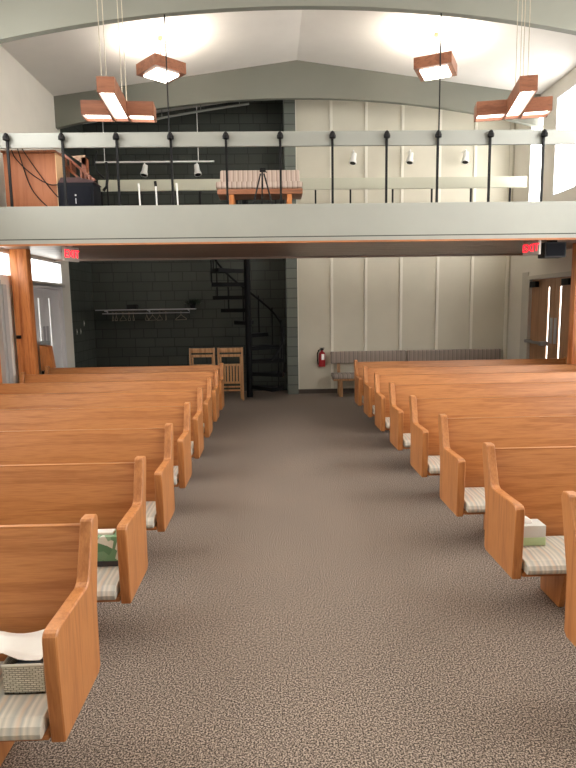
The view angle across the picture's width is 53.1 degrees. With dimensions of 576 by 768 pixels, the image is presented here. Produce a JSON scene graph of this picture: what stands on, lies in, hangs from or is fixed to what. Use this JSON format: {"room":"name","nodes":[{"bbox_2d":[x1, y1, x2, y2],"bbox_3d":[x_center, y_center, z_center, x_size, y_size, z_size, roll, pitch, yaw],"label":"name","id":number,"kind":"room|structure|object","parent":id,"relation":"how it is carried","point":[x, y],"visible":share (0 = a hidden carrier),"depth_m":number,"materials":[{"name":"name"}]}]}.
{"room":"house of worship","nodes":[
{"label":"house of worship","id":0,"kind":"room"},
{"bbox_2d":[0,45,96,382],"bbox_3d":[-4.055,-1.534,4.518,0.200,5.620,15.600,-1,8,-2],"label":"wall","id":1,"kind":"structure","parent":0,"point":[26,106],"depth_m":9.87,"materials":[{"name":"beige paint"}]},
{"bbox_2d":[0,280,8,383],"bbox_3d":[-4.063,-0.242,7.517,0.140,2.260,1.460,-1,8,-2],"label":"door","id":2,"kind":"structure","parent":1,"relation":"in","point":[3,357],"depth_m":8.17,"materials":[{"name":"silver metal"}]},
{"bbox_2d":[0,250,10,277],"bbox_3d":[-4.089,-1.664,7.851,0.080,0.370,1.240,-1,8,-2],"label":"window","id":3,"kind":"structure","parent":1,"relation":"in","point":[5,267],"depth_m":8.38,"materials":[{"name":"glass"}]},
{"bbox_2d":[1,284,13,382],"bbox_3d":[-4.022,-0.322,8.330,0.030,2.200,0.110,-1,8,-2],"label":"trim","id":4,"kind":"structure","parent":1,"relation":"attached to","point":[3,286],"depth_m":8.26,"materials":[{"name":"silver metal"}]},
{"bbox_2d":[31,257,62,283],"bbox_3d":[-4.148,-1.914,9.829,0.080,0.400,1.430,-1,8,-2],"label":"window","id":5,"kind":"structure","parent":1,"relation":"in","point":[47,271],"depth_m":9.90,"materials":[{"name":"glass"}]},
{"bbox_2d":[33,281,64,287],"bbox_3d":[-4.094,-1.697,9.845,0.020,0.055,1.600,-1,8,-2],"label":"trim","id":6,"kind":"structure","parent":1,"relation":"attached to","point":[37,283],"depth_m":9.88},
{"bbox_2d":[33,283,67,373],"bbox_3d":[-4.134,-0.559,9.885,0.140,2.260,1.520,-1,8,-2],"label":"door","id":7,"kind":"structure","parent":1,"relation":"in","point":[48,299],"depth_m":10.11,"materials":[{"name":"paint"}]},
{"bbox_2d":[83,100,286,390],"bbox_3d":[-2.214,-2.906,12.338,4.360,6.200,0.150,-1,8,-2],"label":"wall","id":8,"kind":"structure","parent":0,"point":[149,284],"depth_m":12.36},
{"bbox_2d":[95,308,195,313],"bbox_3d":[-3.002,-1.541,12.260,2.070,0.100,0.320,-1,8,-2],"label":"shelf","id":9,"kind":"object","parent":8,"relation":"attached to","point":[185,308],"visible":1,"depth_m":12.15,"materials":[{"name":"metal"}]},
{"bbox_2d":[127,304,137,308],"bbox_3d":[-3.287,-1.631,12.209,0.200,0.100,0.180,-1,8,-2],"label":"box","id":10,"kind":"object","parent":9,"relation":"on","point":[133,306],"visible":0.78,"depth_m":12.12,"materials":[{"name":"black metal"}]},
{"bbox_2d":[183,299,200,307],"bbox_3d":[-1.994,-1.719,12.250,0.500,0.225,0.249,-1,8,-2],"label":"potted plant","id":11,"kind":"object","parent":9,"relation":"on","point":[190,303],"visible":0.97,"depth_m":12.22,"materials":[{"name":"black plant"}]},
{"bbox_2d":[0,390,575,767],"bbox_3d":[0.484,1.209,5.072,9.200,0.100,15.700,-1,8,-2],"label":"floor","id":12,"kind":"structure","parent":0,"point":[308,597],"depth_m":3.31,"materials":[{"name":"carpet"}]},
{"bbox_2d":[9,249,38,380],"bbox_3d":[-3.870,-0.607,8.529,0.245,2.708,0.190,-1,8,-2],"label":"pillar","id":13,"kind":"structure","parent":12,"relation":"on","point":[20,259],"depth_m":8.42,"materials":[{"name":"brown wood"}]},
{"bbox_2d":[0,201,575,260],"bbox_3d":[0.312,-2.301,8.948,8.792,0.501,2.718,-1,8,-2],"label":"balcony","id":14,"kind":"object","parent":13,"relation":"on","point":[431,229],"visible":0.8,"depth_m":7.64,"materials":[{"name":"paint"}]},
{"bbox_2d":[0,150,65,206],"bbox_3d":[-3.487,-2.736,7.992,0.730,0.860,0.410,-1,8,-2],"label":"base cabinet","id":15,"kind":"object","parent":14,"relation":"on","point":[48,163],"visible":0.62,"depth_m":7.80,"materials":[{"name":"brown wood"}]},
{"bbox_2d":[17,149,46,205],"bbox_3d":[-3.428,-2.763,7.780,0.371,0.776,0.027,-1,8,-5],"label":"cable","id":16,"kind":"object","parent":15,"relation":"hanging from","point":[17,149],"visible":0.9,"depth_m":7.78,"materials":[{"name":"black rubber"}]},
{"bbox_2d":[11,150,56,184],"bbox_3d":[-3.400,-2.905,7.754,0.588,0.468,0.050,-1,8,0],"label":"cable","id":17,"kind":"object","parent":15,"relation":"hanging from","point":[11,150],"visible":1,"depth_m":7.76,"materials":[{"name":"black rubber"}]},
{"bbox_2d":[22,149,57,196],"bbox_3d":[-3.328,-2.833,7.764,0.451,0.639,0.046,-1,8,1],"label":"cable","id":18,"kind":"object","parent":15,"relation":"attached to","point":[22,149],"visible":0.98,"depth_m":7.77,"materials":[{"name":"black rubber"}]},
{"bbox_2d":[62,246,78,261],"bbox_3d":[-2.991,-1.799,7.946,0.045,0.220,0.302,2,8,18],"label":"exit sign","id":19,"kind":"object","parent":14,"relation":"hanging from","point":[71,254],"visible":0.99,"depth_m":7.92,"materials":[{"name":"red plastic"}]},
{"bbox_2d":[60,153,96,180],"bbox_3d":[-2.998,-2.827,8.313,0.510,0.940,0.200,-1,8,-2],"label":"wooden rack","id":20,"kind":"object","parent":14,"relation":"on","point":[84,171],"visible":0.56,"depth_m":8.22,"materials":[{"name":"brown wood"}]},
{"bbox_2d":[57,177,101,205],"bbox_3d":[-2.862,-2.560,7.962,0.503,0.500,0.375,-1,8,-2],"label":"case","id":21,"kind":"object","parent":14,"relation":"on","point":[80,191],"visible":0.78,"depth_m":7.78,"materials":[{"name":"black plastic"}]},
{"bbox_2d":[60,186,90,205],"bbox_3d":[-2.862,-2.502,7.791,0.400,0.330,0.012,-1,8,-2],"label":"grille","id":22,"kind":"object","parent":21,"relation":"attached to","point":[76,195],"depth_m":7.78,"materials":[{"name":"fabric"}]},
{"bbox_2d":[94,151,108,205],"bbox_3d":[-2.585,-2.831,8.248,0.249,0.953,0.240,6,10,40],"label":"boom stand","id":23,"kind":"object","parent":14,"relation":"on","point":[106,163],"visible":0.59,"depth_m":8.20,"materials":[{"name":"black metal"}]},
{"bbox_2d":[137,183,140,204],"bbox_3d":[-2.117,-2.613,8.267,0.200,0.502,0.195,-1,8,-2],"label":"microphone stand","id":24,"kind":"object","parent":14,"relation":"on","point":[138,183],"visible":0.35,"depth_m":8.24,"materials":[{"name":"white metal"}]},
{"bbox_2d":[154,181,157,204],"bbox_3d":[-1.877,-2.632,8.272,0.200,0.532,0.195,-1,8,-2],"label":"microphone stand","id":25,"kind":"object","parent":14,"relation":"on","point":[155,182],"visible":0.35,"depth_m":8.24,"materials":[{"name":"white metal"}]},
{"bbox_2d":[175,183,178,204],"bbox_3d":[-1.577,-2.623,8.282,0.200,0.502,0.195,-1,8,-2],"label":"microphone stand","id":26,"kind":"object","parent":14,"relation":"on","point":[175,183],"visible":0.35,"depth_m":8.26,"materials":[{"name":"white metal"}]},
{"bbox_2d":[216,170,302,204],"bbox_3d":[-0.406,-2.741,8.258,1.205,0.707,0.555,-1,8,-2],"label":"bench","id":27,"kind":"object","parent":14,"relation":"on","point":[242,184],"visible":0.75,"depth_m":8.06,"materials":[{"name":"beige fabric"}]},
{"bbox_2d":[216,181,302,188],"bbox_3d":[-0.405,-2.787,8.194,1.205,0.095,0.440,-1,8,-2],"label":"seat cushion","id":28,"kind":"object","parent":27,"relation":"on","point":[247,184],"depth_m":7.98,"materials":[{"name":"beige fabric"}]},
{"bbox_2d":[220,170,299,181],"bbox_3d":[-0.410,-2.996,8.428,1.155,0.247,0.150,-1,8,-2],"label":"cushion","id":29,"kind":"object","parent":27,"relation":"on","point":[235,175],"depth_m":8.40,"materials":[{"name":"beige fabric"}]},
{"bbox_2d":[253,168,272,203],"bbox_3d":[-0.343,-2.611,7.805,0.321,0.573,0.225,-1,8,-2],"label":"tripod","id":30,"kind":"object","parent":14,"relation":"on","point":[262,170],"visible":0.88,"depth_m":7.73,"materials":[{"name":"black metal"}]},
{"bbox_2d":[0,129,575,206],"bbox_3d":[0.339,-2.810,7.589,8.790,1.000,0.127,-1,8,-2],"label":"balcony railing","id":31,"kind":"object","parent":14,"relation":"on","point":[544,137],"visible":0.99,"depth_m":7.55,"materials":[{"name":"paint"}]},
{"bbox_2d":[98,176,526,205],"bbox_3d":[0.468,-3.130,10.179,7.499,0.940,0.132,-1,8,-2],"label":"railing","id":32,"kind":"object","parent":14,"relation":"on","point":[509,182],"visible":0.76,"depth_m":10.09,"materials":[{"name":"paint"}]},
{"bbox_2d":[523,240,540,255],"bbox_3d":[3.431,-1.921,8.120,0.045,0.215,0.302,-4,8,-21],"label":"exit sign","id":33,"kind":"object","parent":14,"relation":"hanging from","point":[533,247],"visible":0.98,"depth_m":8.09,"materials":[{"name":"red plastic"}]},
{"bbox_2d":[538,240,565,258],"bbox_3d":[3.751,-1.919,8.198,0.300,0.250,0.230,-1,8,-2],"label":"wall speaker","id":34,"kind":"object","parent":14,"relation":"attached to","point":[551,248],"visible":0.88,"depth_m":8.09,"materials":[{"name":"black plastic"}]},
{"bbox_2d":[546,243,564,255],"bbox_3d":[3.755,-1.885,8.091,0.260,0.170,0.010,-1,8,-2],"label":"grille","id":35,"kind":"object","parent":34,"relation":"attached to","point":[552,249],"depth_m":8.09,"materials":[{"name":"black fabric"}]},
{"bbox_2d":[39,341,55,373],"bbox_3d":[-3.954,-0.050,9.565,0.174,1.330,0.200,-1,8,-2],"label":"lectern","id":36,"kind":"object","parent":12,"relation":"on","point":[46,351],"visible":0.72,"depth_m":9.42,"materials":[{"name":"brown wood"}]},
{"bbox_2d":[0,514,99,765],"bbox_3d":[-2.262,1.097,2.320,2.862,0.936,0.552,-1,8,-2],"label":"pew","id":37,"kind":"object","parent":12,"relation":"on","point":[48,572],"visible":0.84,"depth_m":2.48,"materials":[{"name":"brown wood"}]},
{"bbox_2d":[0,661,49,740],"bbox_3d":[-2.257,1.252,2.231,2.722,0.079,0.393,-1,8,-2],"label":"cushion","id":38,"kind":"object","parent":37,"relation":"on","point":[22,716],"visible":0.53,"depth_m":2.12,"materials":[{"name":"beige fabric"}]},
{"bbox_2d":[1,656,45,693],"bbox_3d":[-1.016,1.122,2.269,0.165,0.123,0.131,-1,8,-2],"label":"wicker basket","id":39,"kind":"object","parent":38,"relation":"on","point":[29,678],"visible":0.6,"depth_m":2.21,"materials":[{"name":"beige wicker"}]},
{"bbox_2d":[0,629,44,660],"bbox_3d":[-1.149,1.053,2.302,0.390,0.078,0.190,-1,8,-2],"label":"paper sheet","id":40,"kind":"object","parent":39,"relation":"on","point":[20,646],"visible":0.8,"depth_m":2.29,"materials":[{"name":"white paper"}]},
{"bbox_2d":[16,658,42,663],"bbox_3d":[-1.022,1.131,2.276,0.100,0.065,0.070,-1,8,-2],"label":"booklet","id":41,"kind":"object","parent":39,"relation":"in","point":[41,660],"visible":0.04,"depth_m":2.28,"materials":[{"name":"paper"}]},
{"bbox_2d":[0,456,147,603],"bbox_3d":[-2.292,0.964,3.317,2.862,0.936,0.552,-1,8,-2],"label":"pew","id":42,"kind":"object","parent":12,"relation":"on","point":[115,492],"visible":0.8,"depth_m":3.48,"materials":[{"name":"brown wood"}]},
{"bbox_2d":[97,566,119,599],"bbox_3d":[-2.287,1.119,3.227,2.722,0.079,0.393,-1,8,-2],"label":"cushion","id":43,"kind":"object","parent":42,"relation":"on","point":[108,583],"visible":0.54,"depth_m":3.14,"materials":[{"name":"beige fabric"}]},
{"bbox_2d":[97,529,117,566],"bbox_3d":[-1.061,0.943,3.355,0.228,0.190,0.120,-1,8,-2],"label":"tissue box","id":44,"kind":"object","parent":43,"relation":"on","point":[107,555],"visible":0.31,"depth_m":3.30,"materials":[{"name":"green cardboard"}]},
{"bbox_2d":[0,423,174,531],"bbox_3d":[-2.322,0.830,4.315,2.862,0.936,0.552,-1,8,-2],"label":"pew","id":45,"kind":"object","parent":12,"relation":"on","point":[82,445],"visible":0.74,"depth_m":4.48,"materials":[{"name":"brown wood"}]},
{"bbox_2d":[146,501,156,527],"bbox_3d":[-2.317,0.985,4.226,2.722,0.079,0.393,-1,8,-2],"label":"cushion","id":46,"kind":"object","parent":45,"relation":"on","point":[151,519],"visible":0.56,"depth_m":4.17,"materials":[{"name":"beige fabric"}]},
{"bbox_2d":[0,402,191,487],"bbox_3d":[-2.352,0.698,5.306,2.862,0.936,0.552,-1,8,-2],"label":"pew","id":47,"kind":"object","parent":12,"relation":"on","point":[180,416],"visible":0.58,"depth_m":5.46,"materials":[{"name":"brown wood"}]},
{"bbox_2d":[173,466,178,484],"bbox_3d":[-2.347,0.852,5.217,2.722,0.079,0.393,-1,8,-2],"label":"cushion","id":48,"kind":"object","parent":47,"relation":"on","point":[175,468],"visible":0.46,"depth_m":5.17,"materials":[{"name":"beige fabric"}]},
{"bbox_2d":[0,388,203,458],"bbox_3d":[-2.382,0.564,6.305,2.862,0.936,0.552,-1,8,-2],"label":"pew","id":49,"kind":"object","parent":12,"relation":"on","point":[162,398],"visible":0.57,"depth_m":6.46,"materials":[{"name":"brown wood"}]},
{"bbox_2d":[191,441,193,455],"bbox_3d":[-2.377,0.718,6.215,2.722,0.079,0.393,-1,8,-2],"label":"cushion","id":50,"kind":"object","parent":49,"relation":"on","point":[192,443],"visible":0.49,"depth_m":6.19,"materials":[{"name":"beige fabric"}]},
{"bbox_2d":[0,377,212,437],"bbox_3d":[-2.412,0.431,7.295,2.862,0.936,0.552,-1,8,-2],"label":"pew","id":51,"kind":"object","parent":12,"relation":"on","point":[166,385],"visible":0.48,"depth_m":7.44,"materials":[{"name":"brown wood"}]},
{"bbox_2d":[20,369,218,421],"bbox_3d":[-2.441,0.299,8.278,2.862,0.936,0.552,-1,8,-2],"label":"pew","id":52,"kind":"object","parent":12,"relation":"on","point":[147,376],"visible":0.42,"depth_m":8.42,"materials":[{"name":"brown wood"}]},
{"bbox_2d":[44,363,223,409],"bbox_3d":[-2.468,0.177,9.190,2.862,0.936,0.552,-1,8,-2],"label":"pew","id":53,"kind":"object","parent":12,"relation":"on","point":[193,368],"visible":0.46,"depth_m":9.33,"materials":[{"name":"brown wood"}]},
{"bbox_2d":[189,348,214,365],"bbox_3d":[-1.677,-0.185,11.369,0.500,1.050,0.105,-1,8,-2],"label":"folded chair","id":54,"kind":"object","parent":12,"relation":"on","point":[191,350],"visible":0.32,"depth_m":11.28,"materials":[{"name":"brown wood"}]},
{"bbox_2d":[217,347,243,399],"bbox_3d":[-1.127,-0.195,11.384,0.500,1.050,0.105,-1,8,-2],"label":"folded chair","id":55,"kind":"object","parent":12,"relation":"on","point":[219,350],"visible":0.78,"depth_m":11.33,"materials":[{"name":"brown wood"}]},
{"bbox_2d":[210,200,284,397],"bbox_3d":[-0.811,-1.714,11.576,1.459,4.000,1.462,-1,8,-2],"label":"spiral staircase","id":56,"kind":"structure","parent":12,"relation":"on","point":[246,294],"depth_m":11.65,"materials":[{"name":"black metal"}]},
{"bbox_2d":[330,350,405,396],"bbox_3d":[1.681,-0.222,11.871,1.580,0.890,0.580,-1,8,-2],"label":"bench","id":57,"kind":"object","parent":12,"relation":"on","point":[336,357],"visible":0.67,"depth_m":11.96,"materials":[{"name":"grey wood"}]},
{"bbox_2d":[331,372,353,378],"bbox_3d":[1.684,-0.182,11.796,1.580,0.090,0.420,-1,8,-2],"label":"seat cushion","id":58,"kind":"object","parent":57,"relation":"on","point":[339,375],"depth_m":11.58,"materials":[{"name":"beige fabric"}]},
{"bbox_2d":[330,350,405,363],"bbox_3d":[1.671,-0.565,12.016,1.580,0.250,0.100,-1,8,-2],"label":"cushion","id":59,"kind":"object","parent":57,"relation":"on","point":[336,357],"depth_m":11.97,"materials":[{"name":"grey fabric"}]},
{"bbox_2d":[407,349,500,360],"bbox_3d":[3.480,-0.256,11.920,1.980,0.890,0.580,-1,8,-2],"label":"bench","id":60,"kind":"object","parent":12,"relation":"on","point":[447,354],"visible":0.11,"depth_m":12.02,"materials":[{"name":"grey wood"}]},
{"bbox_2d":[354,356,566,405],"bbox_3d":[2.909,0.062,9.448,3.600,0.936,0.552,-1,8,-2],"label":"pew","id":61,"kind":"object","parent":12,"relation":"on","point":[358,366],"visible":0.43,"depth_m":9.59,"materials":[{"name":"brown wood"}]},
{"bbox_2d":[363,364,575,430],"bbox_3d":[2.937,0.187,8.513,3.600,0.936,0.552,-1,8,-2],"label":"pew","id":62,"kind":"object","parent":12,"relation":"on","point":[368,373],"visible":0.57,"depth_m":8.64,"materials":[{"name":"brown wood"}]},
{"bbox_2d":[374,372,575,430],"bbox_3d":[2.965,0.311,7.586,3.600,0.936,0.552,-1,8,-2],"label":"pew","id":63,"kind":"object","parent":12,"relation":"on","point":[381,382],"visible":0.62,"depth_m":7.71,"materials":[{"name":"brown wood"}]},
{"bbox_2d":[385,417,389,427],"bbox_3d":[2.971,0.466,7.496,3.460,0.079,0.393,-1,8,-2],"label":"cushion","id":64,"kind":"object","parent":63,"relation":"on","point":[387,419],"visible":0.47,"depth_m":7.34,"materials":[{"name":"beige fabric"}]},
{"bbox_2d":[389,382,575,449],"bbox_3d":[2.994,0.442,6.611,3.600,0.936,0.552,-1,8,-2],"label":"pew","id":65,"kind":"object","parent":12,"relation":"on","point":[399,395],"visible":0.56,"depth_m":6.73,"materials":[{"name":"brown wood"}]},
{"bbox_2d":[403,433,410,446],"bbox_3d":[3.000,0.597,6.521,3.460,0.079,0.393,-1,8,-2],"label":"cushion","id":66,"kind":"object","parent":65,"relation":"on","point":[406,436],"visible":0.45,"depth_m":6.36,"materials":[{"name":"beige fabric"}]},
{"bbox_2d":[409,395,575,476],"bbox_3d":[3.024,0.576,5.612,3.600,0.936,0.552,-1,8,-2],"label":"pew","id":67,"kind":"object","parent":12,"relation":"on","point":[424,430],"visible":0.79,"depth_m":5.72,"materials":[{"name":"brown wood"}]},
{"bbox_2d":[428,455,439,473],"bbox_3d":[3.030,0.730,5.523,3.460,0.079,0.393,-1,8,-2],"label":"cushion","id":68,"kind":"object","parent":67,"relation":"on","point":[433,461],"visible":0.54,"depth_m":5.35,"materials":[{"name":"beige fabric"}]},
{"bbox_2d":[438,414,575,529],"bbox_3d":[3.054,0.709,4.614,3.600,0.936,0.552,-1,8,-2],"label":"pew","id":69,"kind":"object","parent":12,"relation":"on","point":[461,440],"visible":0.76,"depth_m":4.72,"materials":[{"name":"brown wood"}]},
{"bbox_2d":[464,487,484,512],"bbox_3d":[3.060,0.864,4.524,3.460,0.079,0.393,-1,8,-2],"label":"cushion","id":70,"kind":"object","parent":69,"relation":"on","point":[474,497],"visible":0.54,"depth_m":4.37,"materials":[{"name":"beige fabric"}]},
{"bbox_2d":[482,442,575,606],"bbox_3d":[3.084,0.843,3.615,3.600,0.936,0.552,-1,8,-2],"label":"pew","id":71,"kind":"object","parent":12,"relation":"on","point":[520,482],"visible":0.91,"depth_m":3.71,"materials":[{"name":"brown wood"}]},
{"bbox_2d":[522,536,566,574],"bbox_3d":[3.090,0.998,3.526,3.460,0.079,0.393,-1,8,-2],"label":"cushion","id":72,"kind":"object","parent":71,"relation":"on","point":[549,558],"visible":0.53,"depth_m":3.36,"materials":[{"name":"beige fabric"}]},
{"bbox_2d":[523,516,545,545],"bbox_3d":[1.468,0.884,3.546,0.187,0.182,0.117,-1,8,-2],"label":"tissue box","id":73,"kind":"object","parent":72,"relation":"on","point":[534,529],"visible":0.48,"depth_m":3.50,"materials":[{"name":"white cardboard"}]},
{"bbox_2d":[561,491,575,646],"bbox_3d":[3.132,0.976,2.623,3.600,0.936,0.552,-1,8,-2],"label":"pew","id":74,"kind":"object","parent":12,"relation":"on","point":[568,498],"visible":1,"depth_m":2.71,"materials":[{"name":"brown wood"}]},
{"bbox_2d":[567,243,575,363],"bbox_3d":[4.517,-0.766,8.774,0.440,2.708,0.160,-1,8,-2],"label":"pillar","id":75,"kind":"structure","parent":12,"relation":"on","point":[571,351],"depth_m":8.72,"materials":[{"name":"brown wood"}]},
{"bbox_2d":[0,10,575,123],"bbox_3d":[0.394,-4.745,4.272,9.200,0.782,15.700,-1,8,-2],"label":"ceiling","id":76,"kind":"structure","parent":0,"point":[484,52],"depth_m":9.11,"materials":[{"name":"white paint"}]},
{"bbox_2d":[80,0,156,122],"bbox_3d":[-1.632,-3.653,5.144,0.687,2.281,0.806,-1,8,-2],"label":"pendant lamp","id":77,"kind":"object","parent":76,"relation":"hanging from","point":[113,106],"visible":1,"depth_m":5.44,"materials":[{"name":"brown wood"}]},
{"bbox_2d":[85,115,110,117],"bbox_3d":[-1.825,-2.589,5.544,0.246,0.010,0.186,-2,8,-6],"label":"diffuser","id":78,"kind":"object","parent":77,"relation":"attached to","point":[86,116],"depth_m":5.58,"materials":[{"name":"beige plastic"}]},
{"bbox_2d":[101,93,126,117],"bbox_3d":[-1.586,-2.562,5.283,0.126,0.010,0.756,-2,8,-6],"label":"diffuser","id":79,"kind":"object","parent":77,"relation":"attached to","point":[115,109],"depth_m":5.30,"materials":[{"name":"beige plastic"}]},
{"bbox_2d":[131,116,153,118],"bbox_3d":[-1.413,-2.600,5.584,0.226,0.010,0.186,-2,8,-6],"label":"diffuser","id":80,"kind":"object","parent":77,"relation":"attached to","point":[132,117],"depth_m":5.63,"materials":[{"name":"beige plastic"}]},
{"bbox_2d":[96,105,213,162],"bbox_3d":[-2.634,-4.967,11.267,2.340,1.234,0.040,-1,8,-2],"label":"track","id":81,"kind":"object","parent":76,"relation":"hanging from","point":[104,161],"visible":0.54,"depth_m":11.32,"materials":[{"name":"white metal"}]},
{"bbox_2d":[140,162,147,176],"bbox_3d":[-2.836,-4.223,11.346,0.152,0.272,0.168,-1,8,-2],"label":"light","id":82,"kind":"object","parent":81,"relation":"attached to","point":[143,172],"visible":1,"depth_m":11.32,"materials":[{"name":"white metal"}]},
{"bbox_2d":[194,162,201,176],"bbox_3d":[-1.778,-4.243,11.375,0.152,0.272,0.168,-1,8,-2],"label":"light","id":83,"kind":"object","parent":81,"relation":"attached to","point":[197,172],"visible":1,"depth_m":11.35,"materials":[{"name":"white metal"}]},
{"bbox_2d":[136,35,185,83],"bbox_3d":[-1.935,-4.971,8.764,0.540,0.578,0.540,-8,11,-43],"label":"pendant lamp","id":84,"kind":"object","parent":76,"relation":"hanging from","point":[153,67],"visible":0.94,"depth_m":8.67,"materials":[{"name":"brown wood"}]},
{"bbox_2d":[144,68,178,82],"bbox_3d":[-1.931,-4.715,8.799,0.390,0.060,0.390,-8,11,-43],"label":"diffuser","id":85,"kind":"object","parent":84,"relation":"attached to","point":[156,74],"depth_m":8.72,"materials":[{"name":"beige plastic"}]},
{"bbox_2d":[156,102,248,119],"bbox_3d":[-1.675,-5.366,11.041,1.866,0.622,0.044,-1,8,-2],"label":"conduit","id":86,"kind":"object","parent":76,"relation":"attached to","point":[239,104],"visible":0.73,"depth_m":11.05,"materials":[{"name":"grey metal"}]},
{"bbox_2d":[0,0,575,43],"bbox_3d":[0.311,-4.808,7.269,8.800,1.155,0.100,-1,8,-2],"label":"ceiling beam","id":87,"kind":"structure","parent":76,"relation":"attached to","point":[19,19],"depth_m":7.22,"materials":[{"name":"grey paint"}]},
{"bbox_2d":[164,14,169,137],"bbox_3d":[-1.537,-3.924,7.322,0.016,1.535,0.018,-1,8,-2],"label":"rod","id":88,"kind":"object","parent":87,"relation":"hanging from","point":[164,14],"visible":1,"depth_m":7.32,"materials":[{"name":"black metal"}]},
{"bbox_2d":[438,13,441,135],"bbox_3d":[1.955,-3.995,7.417,0.016,1.546,0.018,-1,8,-2],"label":"rod","id":89,"kind":"object","parent":87,"relation":"hanging from","point":[441,13],"visible":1,"depth_m":7.42,"materials":[{"name":"black metal"}]},
{"bbox_2d":[54,60,540,129],"bbox_3d":[0.215,-5.235,10.459,8.800,1.155,0.100,-1,8,-2],"label":"ceiling beam","id":90,"kind":"structure","parent":76,"relation":"attached to","point":[296,79],"depth_m":10.39,"materials":[{"name":"grey paint"}]},
{"bbox_2d":[414,32,456,81],"bbox_3d":[2.264,-5.050,8.829,0.560,0.591,0.560,3,8,24],"label":"pendant lamp","id":91,"kind":"object","parent":76,"relation":"hanging from","point":[426,68],"visible":1,"depth_m":8.69,"materials":[{"name":"brown wood"}]},
{"bbox_2d":[420,65,450,80],"bbox_3d":[2.268,-4.787,8.864,0.410,0.060,0.410,3,8,24],"label":"diffuser","id":92,"kind":"object","parent":91,"relation":"attached to","point":[427,72],"depth_m":8.79,"materials":[{"name":"beige plastic"}]},
{"bbox_2d":[474,0,552,121],"bbox_3d":[2.134,-3.738,5.244,0.694,2.309,0.780,1,8,10],"label":"pendant lamp","id":93,"kind":"object","parent":76,"relation":"hanging from","point":[521,103],"visible":1,"depth_m":5.54,"materials":[{"name":"brown wood"}]},
{"bbox_2d":[477,114,502,118],"bbox_3d":[1.998,-2.668,5.708,0.256,0.010,0.186,1,8,10],"label":"diffuser","id":94,"kind":"object","parent":93,"relation":"attached to","point":[479,116],"depth_m":5.76,"materials":[{"name":"beige plastic"}]},
{"bbox_2d":[507,91,532,115],"bbox_3d":[2.160,-2.633,5.391,0.126,0.010,0.756,1,8,10],"label":"diffuser","id":95,"kind":"object","parent":93,"relation":"attached to","point":[519,106],"depth_m":5.41,"materials":[{"name":"beige plastic"}]},
{"bbox_2d":[523,111,547,114],"bbox_3d":[2.415,-2.664,5.632,0.236,0.010,0.186,1,8,10],"label":"diffuser","id":96,"kind":"object","parent":93,"relation":"attached to","point":[524,112],"depth_m":5.66,"materials":[{"name":"beige plastic"}]},
{"bbox_2d":[283,100,298,393],"bbox_3d":[0.057,-2.854,12.075,0.223,6.100,0.720,-1,8,-2],"label":"wall","id":97,"kind":"structure","parent":0,"point":[288,105],"depth_m":11.86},
{"bbox_2d":[295,100,515,388],"bbox_3d":[2.463,-2.947,12.122,4.700,6.200,0.545,-1,8,-2],"label":"wall","id":98,"kind":"structure","parent":0,"point":[450,302],"depth_m":11.96,"materials":[{"name":"beige paint"}]},
{"bbox_2d":[317,348,324,366],"bbox_3d":[0.708,-0.558,12.037,0.149,0.400,0.193,4,9,31],"label":"fire extinguisher","id":99,"kind":"object","parent":98,"relation":"attached to","point":[321,363],"visible":1,"depth_m":12.00,"materials":[{"name":"red metal"}]},
{"bbox_2d":[299,388,354,393],"bbox_3d":[2.443,0.117,12.267,4.447,0.090,0.030,-1,8,-2],"label":"baseboard","id":100,"kind":"structure","parent":98,"relation":"attached to","point":[345,390],"depth_m":12.21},
{"bbox_2d":[349,150,356,164],"bbox_3d":[1.278,-4.486,11.465,0.160,0.282,0.328,-1,8,-2],"label":"light","id":101,"kind":"object","parent":98,"relation":"attached to","point":[352,161],"visible":1,"depth_m":11.36,"materials":[{"name":"white metal"}]},
{"bbox_2d":[406,149,412,164],"bbox_3d":[2.407,-4.508,11.496,0.160,0.282,0.328,-1,8,-2],"label":"light","id":102,"kind":"object","parent":98,"relation":"attached to","point":[409,161],"visible":1,"depth_m":11.40,"materials":[{"name":"white metal"}]},
{"bbox_2d":[461,149,468,163],"bbox_3d":[3.516,-4.528,11.526,0.160,0.282,0.328,-1,8,-2],"label":"light","id":103,"kind":"object","parent":98,"relation":"attached to","point":[465,160],"visible":1,"depth_m":11.43,"materials":[{"name":"white metal"}]},
{"bbox_2d":[507,67,575,358],"bbox_3d":[4.948,-1.668,4.507,0.200,5.620,15.080,-1,8,-2],"label":"wall","id":104,"kind":"structure","parent":0,"point":[531,264],"depth_m":11.04,"materials":[{"name":"beige paint"}]},
{"bbox_2d":[519,272,528,358],"bbox_3d":[4.663,-0.980,11.435,0.015,2.420,0.260,-1,8,-2],"label":"trim","id":105,"kind":"structure","parent":104,"relation":"attached to","point":[525,275],"depth_m":11.38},
{"bbox_2d":[528,117,543,200],"bbox_3d":[4.671,-4.034,10.804,0.080,2.040,0.520,-1,8,-2],"label":"window","id":106,"kind":"structure","parent":104,"relation":"in","point":[535,150],"depth_m":10.92,"materials":[{"name":"glass"}]},
{"bbox_2d":[524,271,570,358],"bbox_3d":[4.714,-0.793,10.336,0.220,2.340,1.950,-1,8,-2],"label":"door","id":107,"kind":"structure","parent":104,"relation":"in","point":[548,295],"depth_m":10.50,"materials":[{"name":"brown wood"}]},
{"bbox_2d":[552,83,575,196],"bbox_3d":[4.701,-4.075,9.679,0.080,1.660,0.780,-1,8,-2],"label":"window","id":108,"kind":"structure","parent":104,"relation":"in","point":[564,173],"depth_m":9.78,"materials":[{"name":"glass"}]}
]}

